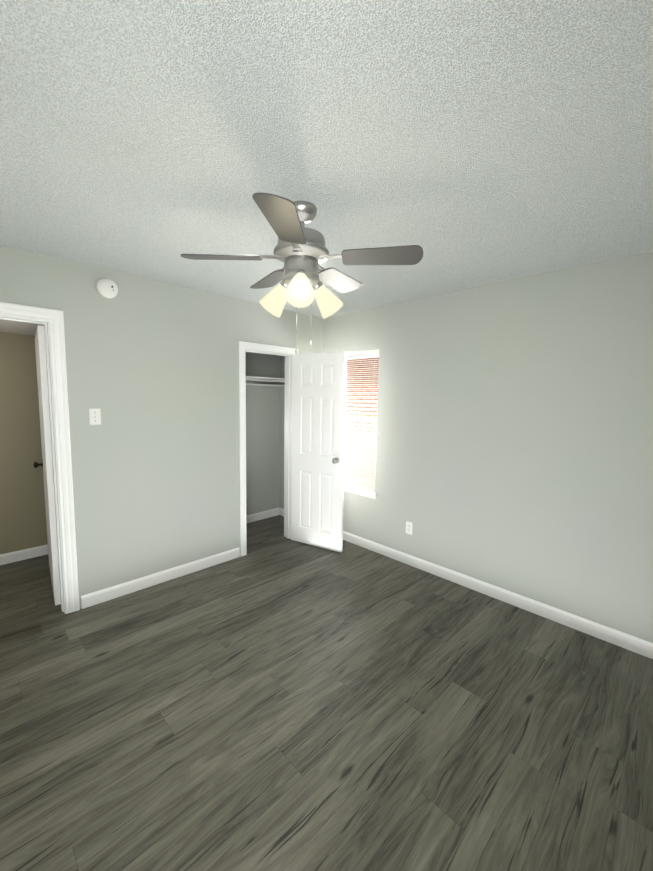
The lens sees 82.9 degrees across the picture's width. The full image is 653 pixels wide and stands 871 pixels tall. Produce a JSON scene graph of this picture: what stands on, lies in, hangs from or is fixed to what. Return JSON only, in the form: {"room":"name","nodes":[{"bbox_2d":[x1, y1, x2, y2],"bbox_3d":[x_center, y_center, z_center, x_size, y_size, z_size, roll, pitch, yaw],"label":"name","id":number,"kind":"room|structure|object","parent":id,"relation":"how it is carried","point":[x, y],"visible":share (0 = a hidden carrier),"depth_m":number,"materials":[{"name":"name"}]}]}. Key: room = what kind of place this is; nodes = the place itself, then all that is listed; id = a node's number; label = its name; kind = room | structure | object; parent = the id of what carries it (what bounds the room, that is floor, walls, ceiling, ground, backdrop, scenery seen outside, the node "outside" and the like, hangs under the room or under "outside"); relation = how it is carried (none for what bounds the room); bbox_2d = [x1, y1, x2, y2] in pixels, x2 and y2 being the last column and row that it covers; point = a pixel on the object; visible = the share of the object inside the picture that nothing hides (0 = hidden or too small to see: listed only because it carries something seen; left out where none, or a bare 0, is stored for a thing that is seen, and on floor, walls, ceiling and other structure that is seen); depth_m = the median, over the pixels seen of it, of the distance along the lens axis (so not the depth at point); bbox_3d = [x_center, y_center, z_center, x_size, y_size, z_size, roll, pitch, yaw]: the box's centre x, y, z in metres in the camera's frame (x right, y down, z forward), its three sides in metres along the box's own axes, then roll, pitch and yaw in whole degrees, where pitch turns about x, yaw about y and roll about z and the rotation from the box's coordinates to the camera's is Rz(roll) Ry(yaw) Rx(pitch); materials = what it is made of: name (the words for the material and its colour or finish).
{"room":"empty bedroom","nodes":[
{"label":"empty bedroom","id":0,"kind":"room"},
{"bbox_2d":[0,320,43,335],"bbox_3d":[-2.742,-1.005,2.484,3.626,0.360,1.176,-5,8,-44],"label":"ceiling","id":1,"kind":"structure","parent":0,"point":[17,327],"depth_m":2.99,"materials":[{"name":"white paint"}]},
{"bbox_2d":[0,332,56,553],"bbox_3d":[-3.247,-0.023,3.016,3.730,2.440,0.120,-5,8,-44],"label":"wall","id":2,"kind":"structure","parent":0,"point":[23,526],"depth_m":3.38,"materials":[{"name":"beige paint"}]},
{"bbox_2d":[0,544,47,564],"bbox_3d":[-3.185,1.146,3.122,3.626,0.095,0.014,-5,8,-44],"label":"baseboard","id":3,"kind":"structure","parent":2,"relation":"attached to","point":[20,555],"depth_m":3.46,"materials":[{"name":"white wood"}]},
{"bbox_2d":[0,245,322,608],"bbox_3d":[-1.324,0.001,3.088,3.750,2.440,0.120,-5,8,-44],"label":"wall","id":4,"kind":"structure","parent":0,"point":[152,366],"depth_m":2.92,"materials":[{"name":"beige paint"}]},
{"bbox_2d":[0,301,79,613],"bbox_3d":[-2.185,0.240,2.265,1.021,2.106,0.160,-5,8,-44],"label":"door frame","id":5,"kind":"structure","parent":4,"relation":"attached to","point":[51,321],"depth_m":2.52,"materials":[{"name":"white wood"}]},
{"bbox_2d":[34,325,60,605],"bbox_3d":[-2.220,0.212,2.934,0.161,2.000,0.840,-4,8,-39],"label":"entry door","id":6,"kind":"structure","parent":4,"relation":"in","point":[43,399],"depth_m":2.65,"materials":[{"name":"white wood"}]},
{"bbox_2d":[89,409,100,424],"bbox_3d":[-1.654,-0.134,2.645,0.070,0.115,0.021,-5,8,-44],"label":"light switch","id":7,"kind":"object","parent":4,"relation":"attached to","point":[94,416],"visible":1,"depth_m":2.65,"materials":[{"name":"white plastic"}]},
{"bbox_2d":[96,278,117,298],"bbox_3d":[-1.553,-1.045,2.623,0.136,0.136,0.040,-5,8,-44],"label":"smoke detector","id":8,"kind":"object","parent":4,"relation":"attached to","point":[106,288],"visible":0.96,"depth_m":2.61,"materials":[{"name":"white plastic"}]},
{"bbox_2d":[81,547,239,608],"bbox_3d":[-1.315,1.175,3.143,1.307,0.095,0.014,-5,8,-44],"label":"baseboard","id":9,"kind":"structure","parent":4,"relation":"attached to","point":[110,593],"depth_m":3.04,"materials":[{"name":"white wood"}]},
{"bbox_2d":[238,341,297,556],"bbox_3d":[-0.618,0.129,3.803,0.710,2.063,0.154,-5,8,-44],"label":"trim","id":10,"kind":"structure","parent":4,"relation":"attached to","point":[286,352],"depth_m":3.63,"materials":[{"name":"white wood"}]},
{"bbox_2d":[291,351,346,551],"bbox_3d":[-0.096,0.167,3.782,0.615,1.985,0.161,4,7,30],"label":"closet door","id":11,"kind":"structure","parent":4,"relation":"in","point":[318,429],"depth_m":3.75,"materials":[{"name":"white wood"}]},
{"bbox_2d":[245,352,279,515],"bbox_3d":[-1.044,-0.135,4.451,1.430,2.440,0.120,-5,8,-44],"label":"wall","id":12,"kind":"structure","parent":0,"point":[262,448],"depth_m":4.63,"materials":[{"name":"beige paint"}]},
{"bbox_2d":[246,508,278,522],"bbox_3d":[-1.031,1.038,4.510,1.150,0.095,0.014,-5,8,-44],"label":"baseboard","id":13,"kind":"structure","parent":12,"relation":"attached to","point":[262,515],"depth_m":4.71,"materials":[{"name":"white wood"}]},
{"bbox_2d":[246,376,284,385],"bbox_3d":[-0.895,-0.626,4.228,1.146,0.088,0.318,-5,8,-44],"label":"shelf","id":14,"kind":"object","parent":12,"relation":"attached to","point":[261,381],"visible":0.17,"depth_m":4.37,"materials":[{"name":"white wood"}]},
{"bbox_2d":[0,515,652,870],"bbox_3d":[-1.018,1.389,2.059,5.400,0.100,5.200,-5,8,-44],"label":"floor","id":15,"kind":"structure","parent":0,"point":[274,699],"depth_m":1.76,"materials":[{"name":"plastic"}]},
{"bbox_2d":[0,0,652,317],"bbox_3d":[-0.976,-1.137,1.799,5.400,0.100,5.200,-5,8,-44],"label":"ceiling","id":16,"kind":"structure","parent":0,"point":[465,144],"depth_m":1.25,"materials":[{"name":"white paint"}]},
{"bbox_2d":[181,193,422,354],"bbox_3d":[-0.119,-0.737,1.830,1.013,0.675,1.020,-5,8,-44],"label":"ceiling fan","id":17,"kind":"object","parent":16,"relation":"hanging from","point":[301,252],"visible":1,"depth_m":1.70,"materials":[{"name":"silver metal"}]},
{"bbox_2d":[279,251,652,642],"bbox_3d":[0.927,0.010,3.363,0.160,2.440,4.210,-5,8,-44],"label":"wall","id":18,"kind":"structure","parent":0,"point":[514,450],"depth_m":2.71,"materials":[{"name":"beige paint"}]},
{"bbox_2d":[279,507,283,516],"bbox_3d":[-0.399,1.032,4.678,0.014,0.095,0.660,-5,8,-44],"label":"baseboard","id":19,"kind":"structure","parent":18,"relation":"attached to","point":[281,511],"depth_m":4.86,"materials":[{"name":"white wood"}]},
{"bbox_2d":[344,483,377,498],"bbox_3d":[0.296,0.577,3.978,0.117,0.076,0.680,-5,8,-44],"label":"window sill","id":20,"kind":"structure","parent":18,"relation":"attached to","point":[361,491],"depth_m":3.86,"materials":[{"name":"white wood"}]},
{"bbox_2d":[344,349,378,489],"bbox_3d":[0.350,-0.170,3.942,0.130,1.420,0.610,-5,8,-44],"label":"blinds","id":21,"kind":"object","parent":18,"relation":"attached to","point":[360,481],"visible":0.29,"depth_m":3.88,"materials":[{"name":"white plastic"}]},
{"bbox_2d":[406,521,412,534],"bbox_3d":[0.776,0.869,3.471,0.008,0.115,0.070,-5,8,-44],"label":"electrical outlet","id":22,"kind":"object","parent":18,"relation":"attached to","point":[409,527],"visible":1,"depth_m":3.46,"materials":[{"name":"white plastic"}]},
{"bbox_2d":[343,531,652,658],"bbox_3d":[1.077,1.209,3.189,0.014,0.095,3.310,-5,8,-44],"label":"baseboard","id":23,"kind":"structure","parent":18,"relation":"attached to","point":[615,637],"depth_m":2.79,"materials":[{"name":"white wood"}]},
{"label":"outside","id":24,"kind":"structure","parent":0,"visible":0},
{"bbox_2d":[344,357,378,479],"bbox_3d":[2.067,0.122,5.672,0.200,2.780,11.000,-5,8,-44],"label":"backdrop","id":25,"kind":"structure","parent":24,"point":[371,372],"depth_m":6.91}
]}

